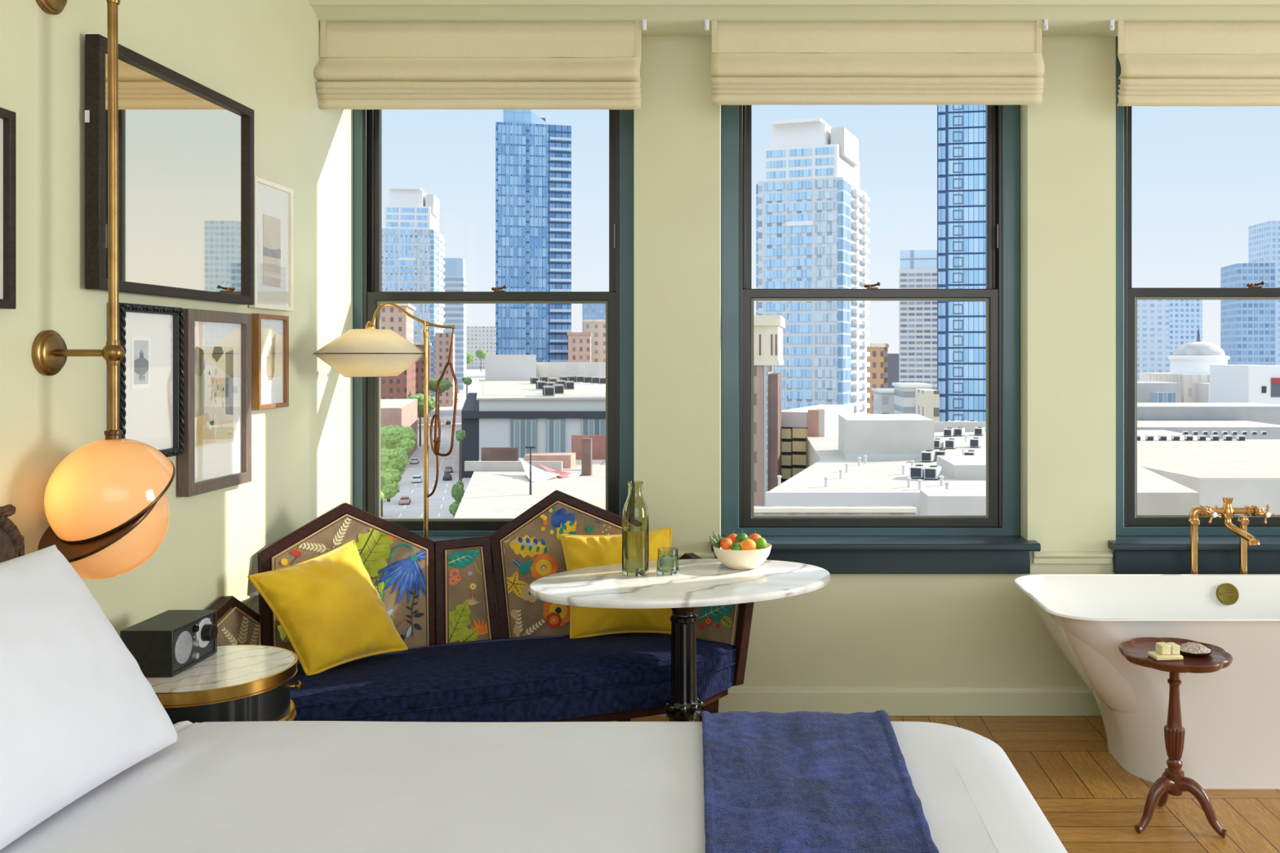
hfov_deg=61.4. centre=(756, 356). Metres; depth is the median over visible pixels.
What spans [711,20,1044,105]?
roman shade
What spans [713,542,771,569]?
fruit bowl
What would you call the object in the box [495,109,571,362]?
glass tower
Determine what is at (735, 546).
lime
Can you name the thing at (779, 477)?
roof vent
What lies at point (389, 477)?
street tree
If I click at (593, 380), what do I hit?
grille
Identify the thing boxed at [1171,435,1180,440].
box
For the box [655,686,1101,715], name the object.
baseboard
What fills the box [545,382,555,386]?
rooftop unit
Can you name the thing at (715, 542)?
leaf sprig
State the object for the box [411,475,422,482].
car
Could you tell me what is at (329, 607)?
throw pillow
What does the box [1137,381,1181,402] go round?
building
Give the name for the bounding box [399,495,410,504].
car
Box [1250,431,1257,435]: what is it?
box
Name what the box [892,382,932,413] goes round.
apartment building
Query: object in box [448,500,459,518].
street tree
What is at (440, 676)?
seat cushion
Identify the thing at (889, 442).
building rooftop
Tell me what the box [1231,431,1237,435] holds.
box
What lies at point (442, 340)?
stone building
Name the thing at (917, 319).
office tower
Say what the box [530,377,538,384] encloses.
rooftop unit
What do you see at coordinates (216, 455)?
framed picture
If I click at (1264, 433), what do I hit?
box
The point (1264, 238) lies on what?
glass tower
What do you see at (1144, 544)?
window
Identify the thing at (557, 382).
rooftop unit
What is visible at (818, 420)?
building
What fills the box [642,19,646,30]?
bracket
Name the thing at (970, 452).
unit
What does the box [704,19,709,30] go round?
bracket
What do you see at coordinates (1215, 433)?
box
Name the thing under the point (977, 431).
grille
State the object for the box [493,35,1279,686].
wall
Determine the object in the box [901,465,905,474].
roof vent
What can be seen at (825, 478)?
roof vent
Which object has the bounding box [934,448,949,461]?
unit
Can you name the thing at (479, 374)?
sidewalk
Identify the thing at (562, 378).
rooftop unit
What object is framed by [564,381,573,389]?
rooftop unit
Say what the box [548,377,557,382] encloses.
rooftop unit
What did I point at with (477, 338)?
office building
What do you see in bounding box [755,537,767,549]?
lime
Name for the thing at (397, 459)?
street tree
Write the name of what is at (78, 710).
pillow
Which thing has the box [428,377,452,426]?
street tree
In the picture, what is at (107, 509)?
wall lamp
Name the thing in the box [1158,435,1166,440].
box
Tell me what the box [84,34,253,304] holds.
framed mirror
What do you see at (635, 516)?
water bottle
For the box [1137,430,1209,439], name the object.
warehouse
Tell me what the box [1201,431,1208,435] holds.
box
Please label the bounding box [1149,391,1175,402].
building
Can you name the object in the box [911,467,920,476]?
grille
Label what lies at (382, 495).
street tree
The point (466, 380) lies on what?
street tree
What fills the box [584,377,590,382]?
grille
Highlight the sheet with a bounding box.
[173,720,192,733]
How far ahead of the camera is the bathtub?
3.57 m
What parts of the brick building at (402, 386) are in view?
cornice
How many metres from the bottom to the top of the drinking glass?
0.078 m
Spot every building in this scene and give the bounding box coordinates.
[380,303,415,399]
[380,399,417,458]
[413,342,431,417]
[435,333,454,406]
[453,435,605,518]
[461,354,605,478]
[466,326,495,368]
[567,332,591,362]
[582,319,605,362]
[754,315,785,506]
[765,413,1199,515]
[781,404,853,483]
[866,342,888,413]
[871,387,893,413]
[887,353,898,387]
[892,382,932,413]
[915,388,939,422]
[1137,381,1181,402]
[1139,328,1230,402]
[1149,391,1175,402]
[1209,364,1279,404]
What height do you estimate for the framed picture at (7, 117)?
0.438 m
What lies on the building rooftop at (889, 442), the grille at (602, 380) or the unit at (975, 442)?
the unit at (975, 442)
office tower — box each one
[443,257,466,390]
[582,303,605,332]
[898,249,937,390]
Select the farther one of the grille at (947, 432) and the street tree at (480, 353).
the street tree at (480, 353)
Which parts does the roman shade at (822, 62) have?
shade panel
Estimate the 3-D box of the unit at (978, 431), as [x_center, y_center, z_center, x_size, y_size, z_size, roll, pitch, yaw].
[26.714,8.965,127.850,0.990,0.970,1.888,0,0,20]
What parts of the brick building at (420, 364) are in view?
cornice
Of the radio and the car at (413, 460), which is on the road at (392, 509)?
the car at (413, 460)
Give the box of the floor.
[612,715,1279,852]
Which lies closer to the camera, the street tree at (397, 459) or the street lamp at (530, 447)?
the street lamp at (530, 447)
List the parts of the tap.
cross handle, spout, cross handle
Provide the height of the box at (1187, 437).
0.682 m
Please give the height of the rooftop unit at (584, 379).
2.400 m
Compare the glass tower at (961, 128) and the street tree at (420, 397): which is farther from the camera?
the street tree at (420, 397)
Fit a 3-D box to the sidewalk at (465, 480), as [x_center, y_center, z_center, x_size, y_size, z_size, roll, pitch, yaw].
[-72.838,27.875,275.500,84.427,0.150,311.000,0,0,0]
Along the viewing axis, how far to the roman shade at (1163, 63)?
4.09 m
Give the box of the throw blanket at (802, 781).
[701,710,938,852]
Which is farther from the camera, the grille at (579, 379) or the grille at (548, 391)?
the grille at (579, 379)
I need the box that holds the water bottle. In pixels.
[622,480,648,576]
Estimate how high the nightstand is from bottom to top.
0.656 m
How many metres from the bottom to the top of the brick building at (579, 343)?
38.334 m
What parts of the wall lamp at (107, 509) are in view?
wall plate, wall plate, arm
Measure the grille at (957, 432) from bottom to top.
0.660 m
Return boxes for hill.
[417,368,484,426]
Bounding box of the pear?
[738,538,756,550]
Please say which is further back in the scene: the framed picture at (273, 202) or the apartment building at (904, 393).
the apartment building at (904, 393)
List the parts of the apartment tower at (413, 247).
crown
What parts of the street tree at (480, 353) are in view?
crown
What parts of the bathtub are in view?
overflow plate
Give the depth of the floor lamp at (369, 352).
3.93 m
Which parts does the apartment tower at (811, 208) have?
crown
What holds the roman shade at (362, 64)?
attached to the window at (368, 295)
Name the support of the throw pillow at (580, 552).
on the sofa
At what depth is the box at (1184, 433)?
187.65 m
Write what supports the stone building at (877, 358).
on the ground
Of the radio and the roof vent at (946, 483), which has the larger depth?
the roof vent at (946, 483)
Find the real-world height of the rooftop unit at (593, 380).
2.400 m
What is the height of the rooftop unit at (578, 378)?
2.400 m
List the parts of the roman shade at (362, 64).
shade panel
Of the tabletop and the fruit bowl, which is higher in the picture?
the fruit bowl
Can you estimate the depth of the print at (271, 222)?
3.66 m
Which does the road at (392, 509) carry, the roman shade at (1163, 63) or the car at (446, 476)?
the car at (446, 476)
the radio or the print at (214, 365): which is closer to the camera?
the radio
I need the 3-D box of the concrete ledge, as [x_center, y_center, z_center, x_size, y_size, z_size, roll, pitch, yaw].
[3.744,17.957,56.570,9.300,19.987,1.260,0,0,0]
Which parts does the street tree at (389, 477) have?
crown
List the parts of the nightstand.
drawer knob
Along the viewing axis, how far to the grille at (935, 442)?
108.78 m
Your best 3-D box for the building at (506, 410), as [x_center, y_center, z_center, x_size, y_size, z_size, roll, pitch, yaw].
[-64.732,13.650,341.200,99.280,28.600,197.600,0,0,0]
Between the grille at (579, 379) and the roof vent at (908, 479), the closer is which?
the roof vent at (908, 479)
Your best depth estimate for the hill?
465.12 m
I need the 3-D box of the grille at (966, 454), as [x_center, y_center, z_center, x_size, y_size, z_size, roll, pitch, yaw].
[18.948,8.955,95.191,0.772,0.660,0.046,0,0,20]
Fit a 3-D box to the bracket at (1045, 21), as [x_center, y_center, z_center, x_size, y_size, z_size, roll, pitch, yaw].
[1.108,-1.271,4.089,0.016,0.042,0.022,0,0,0]
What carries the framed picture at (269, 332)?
attached to the wall at (263, 55)
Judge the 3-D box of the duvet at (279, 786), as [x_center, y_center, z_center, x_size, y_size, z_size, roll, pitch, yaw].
[-0.363,1.008,1.518,1.836,0.408,1.885,0,0,0]
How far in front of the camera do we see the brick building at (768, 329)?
117.74 m
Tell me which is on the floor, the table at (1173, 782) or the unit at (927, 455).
the table at (1173, 782)
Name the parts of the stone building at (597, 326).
cornice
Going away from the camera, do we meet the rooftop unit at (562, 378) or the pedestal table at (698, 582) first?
the pedestal table at (698, 582)
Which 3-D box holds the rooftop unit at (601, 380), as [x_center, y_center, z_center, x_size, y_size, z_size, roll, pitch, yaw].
[-53.494,8.400,369.256,2.500,2.400,5.100,0,0,-15]
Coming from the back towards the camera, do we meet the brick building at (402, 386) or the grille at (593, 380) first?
the brick building at (402, 386)
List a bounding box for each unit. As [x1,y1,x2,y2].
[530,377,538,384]
[535,381,546,389]
[540,376,547,382]
[542,386,554,396]
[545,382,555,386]
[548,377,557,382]
[552,384,564,394]
[555,380,565,384]
[560,376,568,381]
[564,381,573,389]
[567,375,575,382]
[575,375,582,382]
[582,376,590,382]
[590,376,597,383]
[597,377,605,384]
[910,464,927,479]
[920,449,935,462]
[924,465,941,479]
[933,438,943,448]
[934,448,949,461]
[943,427,954,436]
[944,438,957,448]
[954,426,964,436]
[964,449,977,455]
[969,437,982,448]
[973,426,984,435]
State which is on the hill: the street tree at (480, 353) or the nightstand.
the street tree at (480, 353)
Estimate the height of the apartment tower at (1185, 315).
66.049 m
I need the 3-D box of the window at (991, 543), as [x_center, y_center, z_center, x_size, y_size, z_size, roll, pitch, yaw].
[0.479,-0.242,4.380,1.909,2.235,0.288,0,0,0]
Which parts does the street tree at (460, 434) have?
crown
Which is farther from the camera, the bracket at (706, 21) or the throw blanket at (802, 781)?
the bracket at (706, 21)
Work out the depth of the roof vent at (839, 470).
82.32 m
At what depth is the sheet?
2.37 m
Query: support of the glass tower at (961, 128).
on the ground
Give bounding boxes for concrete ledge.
[754,506,916,515]
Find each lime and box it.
[730,542,741,550]
[735,529,748,542]
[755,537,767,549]
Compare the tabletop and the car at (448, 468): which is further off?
the car at (448, 468)
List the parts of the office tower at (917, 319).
glass crown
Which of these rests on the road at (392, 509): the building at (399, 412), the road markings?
the road markings
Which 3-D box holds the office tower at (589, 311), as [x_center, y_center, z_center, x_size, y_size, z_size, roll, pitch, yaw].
[-121.101,-5.801,815.000,18.756,67.502,30.000,0,0,0]
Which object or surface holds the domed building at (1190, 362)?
on the ground
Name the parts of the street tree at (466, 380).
crown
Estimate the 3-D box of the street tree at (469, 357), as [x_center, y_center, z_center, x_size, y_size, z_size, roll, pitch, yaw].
[-197.362,6.112,719.913,14.453,22.448,13.436,0,0,0]
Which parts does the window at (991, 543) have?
sash, sash, sill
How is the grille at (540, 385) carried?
attached to the rooftop unit at (539, 384)
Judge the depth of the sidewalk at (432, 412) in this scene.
475.45 m
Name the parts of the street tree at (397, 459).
crown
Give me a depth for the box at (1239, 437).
137.62 m
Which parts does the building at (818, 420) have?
deck panel, deck panel, deck panel, deck panel, deck panel, deck panel, deck panel, deck panel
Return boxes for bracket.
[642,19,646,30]
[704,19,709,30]
[1043,19,1048,30]
[1109,19,1114,30]
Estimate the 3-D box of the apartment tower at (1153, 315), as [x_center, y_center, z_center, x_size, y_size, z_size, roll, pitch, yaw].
[218.318,-2.113,600.000,19.847,60.126,20.000,0,0,0]
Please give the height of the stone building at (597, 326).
45.205 m
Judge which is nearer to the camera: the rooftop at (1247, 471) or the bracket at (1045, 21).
the bracket at (1045, 21)
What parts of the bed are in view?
headboard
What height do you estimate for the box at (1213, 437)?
0.682 m
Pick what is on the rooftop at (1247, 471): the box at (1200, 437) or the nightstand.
the box at (1200, 437)
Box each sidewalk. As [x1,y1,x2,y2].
[382,425,434,502]
[421,406,443,425]
[459,477,471,503]
[474,368,482,392]
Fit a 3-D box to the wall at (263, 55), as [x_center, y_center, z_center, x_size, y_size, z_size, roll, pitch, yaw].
[-1.738,-0.030,1.500,0.120,3.080,6.200,0,0,0]
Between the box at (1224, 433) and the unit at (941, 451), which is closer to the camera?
the unit at (941, 451)
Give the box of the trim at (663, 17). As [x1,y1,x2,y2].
[308,0,1279,35]
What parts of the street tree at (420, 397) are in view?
crown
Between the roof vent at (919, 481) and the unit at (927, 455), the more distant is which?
the unit at (927, 455)
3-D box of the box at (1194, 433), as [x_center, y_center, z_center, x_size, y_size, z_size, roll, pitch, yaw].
[77.231,13.475,187.983,0.770,0.605,0.693,0,0,0]
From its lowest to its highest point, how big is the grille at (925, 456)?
0.660 m
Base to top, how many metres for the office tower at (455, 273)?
86.992 m
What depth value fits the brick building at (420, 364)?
466.14 m
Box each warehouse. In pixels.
[1137,402,1279,425]
[1137,420,1279,439]
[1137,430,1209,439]
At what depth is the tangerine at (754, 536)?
3.56 m
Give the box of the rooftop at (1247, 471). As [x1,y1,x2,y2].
[1137,439,1279,514]
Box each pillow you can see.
[0,544,180,850]
[247,539,408,675]
[560,527,672,638]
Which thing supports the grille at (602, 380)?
attached to the rooftop unit at (601, 380)
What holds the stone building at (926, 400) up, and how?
on the ground
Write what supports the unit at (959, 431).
on the building rooftop at (889, 442)
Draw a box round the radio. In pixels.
[120,609,217,676]
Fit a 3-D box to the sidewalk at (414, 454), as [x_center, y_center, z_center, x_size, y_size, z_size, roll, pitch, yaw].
[-92.838,27.875,275.500,86.427,0.150,311.000,0,0,0]
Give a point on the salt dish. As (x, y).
(1191, 649)
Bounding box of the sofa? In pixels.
[207,489,754,722]
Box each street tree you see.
[380,425,417,483]
[380,447,408,502]
[380,467,401,516]
[380,490,384,500]
[404,393,435,446]
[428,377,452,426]
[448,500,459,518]
[451,480,464,502]
[455,429,465,480]
[461,377,471,397]
[466,350,474,364]
[475,349,488,371]
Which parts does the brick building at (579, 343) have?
cornice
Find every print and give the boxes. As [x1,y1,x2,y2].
[131,335,150,389]
[195,346,233,447]
[262,213,280,287]
[262,329,278,389]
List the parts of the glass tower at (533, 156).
glass crown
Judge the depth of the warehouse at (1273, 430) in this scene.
205.29 m
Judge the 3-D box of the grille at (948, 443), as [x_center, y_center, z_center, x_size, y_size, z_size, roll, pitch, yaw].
[19.674,8.955,108.834,0.772,0.660,0.046,0,0,20]
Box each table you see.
[528,558,831,721]
[1118,637,1232,837]
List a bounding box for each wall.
[0,0,352,636]
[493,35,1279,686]
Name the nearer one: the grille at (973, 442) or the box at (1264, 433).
the grille at (973, 442)
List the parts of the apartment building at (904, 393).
cornice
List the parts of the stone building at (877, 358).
cornice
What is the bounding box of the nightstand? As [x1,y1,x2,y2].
[145,644,302,724]
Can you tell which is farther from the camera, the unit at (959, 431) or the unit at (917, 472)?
the unit at (959, 431)
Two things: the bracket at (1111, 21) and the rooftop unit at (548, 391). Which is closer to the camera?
the bracket at (1111, 21)
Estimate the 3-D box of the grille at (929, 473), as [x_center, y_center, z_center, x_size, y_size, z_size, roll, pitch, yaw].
[13.264,8.955,81.528,0.772,0.660,0.046,0,0,20]
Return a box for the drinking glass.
[656,546,679,575]
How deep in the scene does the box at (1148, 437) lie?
137.59 m
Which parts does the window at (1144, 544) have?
sash, sill, sash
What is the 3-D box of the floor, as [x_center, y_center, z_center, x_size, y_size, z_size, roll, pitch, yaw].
[1.611,1.480,1.370,6.778,0.060,5.940,0,0,0]
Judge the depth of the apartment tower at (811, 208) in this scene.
247.26 m
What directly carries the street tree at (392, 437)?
on the sidewalk at (414, 454)
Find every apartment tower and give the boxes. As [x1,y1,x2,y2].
[382,186,444,397]
[755,117,870,413]
[1137,299,1169,381]
[1169,299,1202,355]
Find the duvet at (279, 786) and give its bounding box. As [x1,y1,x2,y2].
[0,720,1067,852]
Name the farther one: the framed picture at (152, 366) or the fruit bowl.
the fruit bowl
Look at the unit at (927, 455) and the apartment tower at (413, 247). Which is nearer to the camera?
the unit at (927, 455)
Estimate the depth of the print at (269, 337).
3.65 m
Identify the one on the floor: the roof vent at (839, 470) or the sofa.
the sofa
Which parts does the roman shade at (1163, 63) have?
shade panel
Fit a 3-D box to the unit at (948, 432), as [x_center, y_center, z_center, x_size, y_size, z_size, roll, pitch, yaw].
[22.750,8.965,126.110,0.990,0.970,1.888,0,0,20]
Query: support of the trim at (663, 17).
attached to the wall at (855, 629)
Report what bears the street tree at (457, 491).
on the sidewalk at (465, 480)
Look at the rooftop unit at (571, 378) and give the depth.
389.95 m
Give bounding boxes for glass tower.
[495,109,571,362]
[937,104,986,422]
[1220,262,1275,364]
[1248,221,1279,364]
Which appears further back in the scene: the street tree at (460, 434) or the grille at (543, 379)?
the grille at (543, 379)
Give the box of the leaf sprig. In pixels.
[709,531,723,548]
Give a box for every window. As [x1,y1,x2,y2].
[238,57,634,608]
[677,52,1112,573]
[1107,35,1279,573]
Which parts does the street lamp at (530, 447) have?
post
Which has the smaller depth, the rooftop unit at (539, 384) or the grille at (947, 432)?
the grille at (947, 432)
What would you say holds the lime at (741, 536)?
on the tangerine
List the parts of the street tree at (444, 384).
crown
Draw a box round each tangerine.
[720,534,733,550]
[727,530,737,543]
[748,530,760,542]
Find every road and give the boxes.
[380,425,462,518]
[439,368,476,425]
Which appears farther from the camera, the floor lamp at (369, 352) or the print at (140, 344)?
the floor lamp at (369, 352)
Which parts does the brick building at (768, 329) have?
cornice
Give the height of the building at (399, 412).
15.097 m
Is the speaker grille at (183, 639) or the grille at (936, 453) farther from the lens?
the grille at (936, 453)
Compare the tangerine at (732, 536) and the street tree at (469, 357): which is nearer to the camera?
the tangerine at (732, 536)
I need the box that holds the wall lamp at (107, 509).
[31,0,175,579]
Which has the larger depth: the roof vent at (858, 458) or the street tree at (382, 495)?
the street tree at (382, 495)
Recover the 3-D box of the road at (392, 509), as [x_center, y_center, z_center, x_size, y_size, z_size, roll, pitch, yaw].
[-82.338,27.935,275.500,94.427,0.030,311.000,0,0,0]
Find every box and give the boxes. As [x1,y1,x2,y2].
[1145,435,1153,440]
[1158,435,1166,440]
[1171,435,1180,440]
[1182,431,1188,435]
[1183,435,1193,440]
[1191,431,1198,435]
[1196,435,1206,440]
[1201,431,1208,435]
[1209,435,1219,440]
[1211,431,1217,435]
[1221,431,1227,435]
[1222,435,1232,440]
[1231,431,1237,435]
[1235,435,1245,440]
[1240,431,1247,435]
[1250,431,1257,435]
[1260,431,1266,435]
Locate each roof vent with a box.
[777,475,781,485]
[823,476,828,487]
[838,469,843,479]
[844,462,848,472]
[857,457,861,466]
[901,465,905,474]
[906,477,911,487]
[917,479,921,489]
[939,475,943,485]
[944,481,949,489]
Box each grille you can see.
[174,631,192,663]
[532,378,537,383]
[537,382,545,388]
[542,377,547,382]
[545,387,553,395]
[555,386,563,393]
[566,382,573,388]
[568,377,574,382]
[577,377,582,382]
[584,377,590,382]
[591,377,597,382]
[600,378,605,383]
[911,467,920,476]
[921,453,930,460]
[924,469,935,478]
[933,440,938,447]
[935,452,944,459]
[944,429,951,435]
[945,440,953,447]
[954,429,961,435]
[964,453,973,455]
[970,440,977,446]
[974,428,981,434]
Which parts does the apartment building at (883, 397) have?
cornice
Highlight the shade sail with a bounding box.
[520,457,582,481]
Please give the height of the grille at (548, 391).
1.700 m
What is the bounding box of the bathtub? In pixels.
[1013,574,1279,789]
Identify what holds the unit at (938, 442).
on the building rooftop at (889, 442)
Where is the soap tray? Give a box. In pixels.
[1147,651,1182,660]
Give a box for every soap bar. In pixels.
[1155,642,1170,654]
[1166,642,1179,654]
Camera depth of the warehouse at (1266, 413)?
228.01 m
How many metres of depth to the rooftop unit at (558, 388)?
270.51 m
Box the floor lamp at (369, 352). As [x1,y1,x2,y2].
[312,302,457,538]
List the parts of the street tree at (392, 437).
crown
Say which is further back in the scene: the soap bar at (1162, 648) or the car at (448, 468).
the car at (448, 468)
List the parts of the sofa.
arm frame, arm panel, frame, panel, panel, frame, seat, frame, panel, leg, seat rail, leg, arm frame, arm panel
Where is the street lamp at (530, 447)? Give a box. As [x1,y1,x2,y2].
[525,446,535,494]
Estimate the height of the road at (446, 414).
24.822 m
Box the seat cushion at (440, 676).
[290,632,736,720]
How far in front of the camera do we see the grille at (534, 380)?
366.77 m
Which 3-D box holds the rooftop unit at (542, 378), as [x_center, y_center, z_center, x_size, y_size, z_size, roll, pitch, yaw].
[-76.444,8.400,384.331,2.500,2.400,5.100,0,0,-15]
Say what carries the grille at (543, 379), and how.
attached to the rooftop unit at (542, 378)
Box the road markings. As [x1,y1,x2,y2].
[398,426,459,517]
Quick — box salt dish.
[1179,642,1213,657]
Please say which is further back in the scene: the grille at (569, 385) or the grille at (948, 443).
the grille at (569, 385)
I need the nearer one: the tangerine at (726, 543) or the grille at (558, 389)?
the tangerine at (726, 543)
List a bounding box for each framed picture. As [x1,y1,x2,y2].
[0,106,16,309]
[119,302,184,457]
[177,308,251,497]
[248,175,293,311]
[251,313,288,409]
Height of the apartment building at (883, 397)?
20.664 m
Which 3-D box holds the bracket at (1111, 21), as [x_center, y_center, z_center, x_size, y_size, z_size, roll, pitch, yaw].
[1.362,-1.271,4.089,0.016,0.042,0.022,0,0,0]
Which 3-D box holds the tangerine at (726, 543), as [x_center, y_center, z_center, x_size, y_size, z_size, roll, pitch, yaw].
[-0.099,0.614,3.523,0.044,0.051,0.044,0,0,0]
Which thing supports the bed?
on the floor
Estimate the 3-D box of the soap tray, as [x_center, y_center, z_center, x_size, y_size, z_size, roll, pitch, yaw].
[1.250,0.915,3.265,0.085,0.012,0.062,0,0,-7]
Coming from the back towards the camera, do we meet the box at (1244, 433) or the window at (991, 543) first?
the box at (1244, 433)
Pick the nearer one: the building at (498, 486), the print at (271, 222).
the print at (271, 222)
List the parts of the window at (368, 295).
sill, sash, sash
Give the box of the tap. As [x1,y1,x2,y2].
[1187,497,1275,574]
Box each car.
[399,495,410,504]
[410,457,418,463]
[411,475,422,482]
[442,473,452,479]
[444,466,453,472]
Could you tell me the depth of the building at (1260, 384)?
260.97 m
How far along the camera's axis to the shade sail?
172.24 m
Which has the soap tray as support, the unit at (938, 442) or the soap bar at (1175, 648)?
the soap bar at (1175, 648)
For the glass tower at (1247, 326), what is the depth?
519.51 m
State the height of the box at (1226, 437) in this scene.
0.682 m
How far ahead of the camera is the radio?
2.67 m
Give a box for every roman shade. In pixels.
[314,20,641,109]
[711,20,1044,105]
[1116,20,1279,106]
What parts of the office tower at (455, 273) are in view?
glass crown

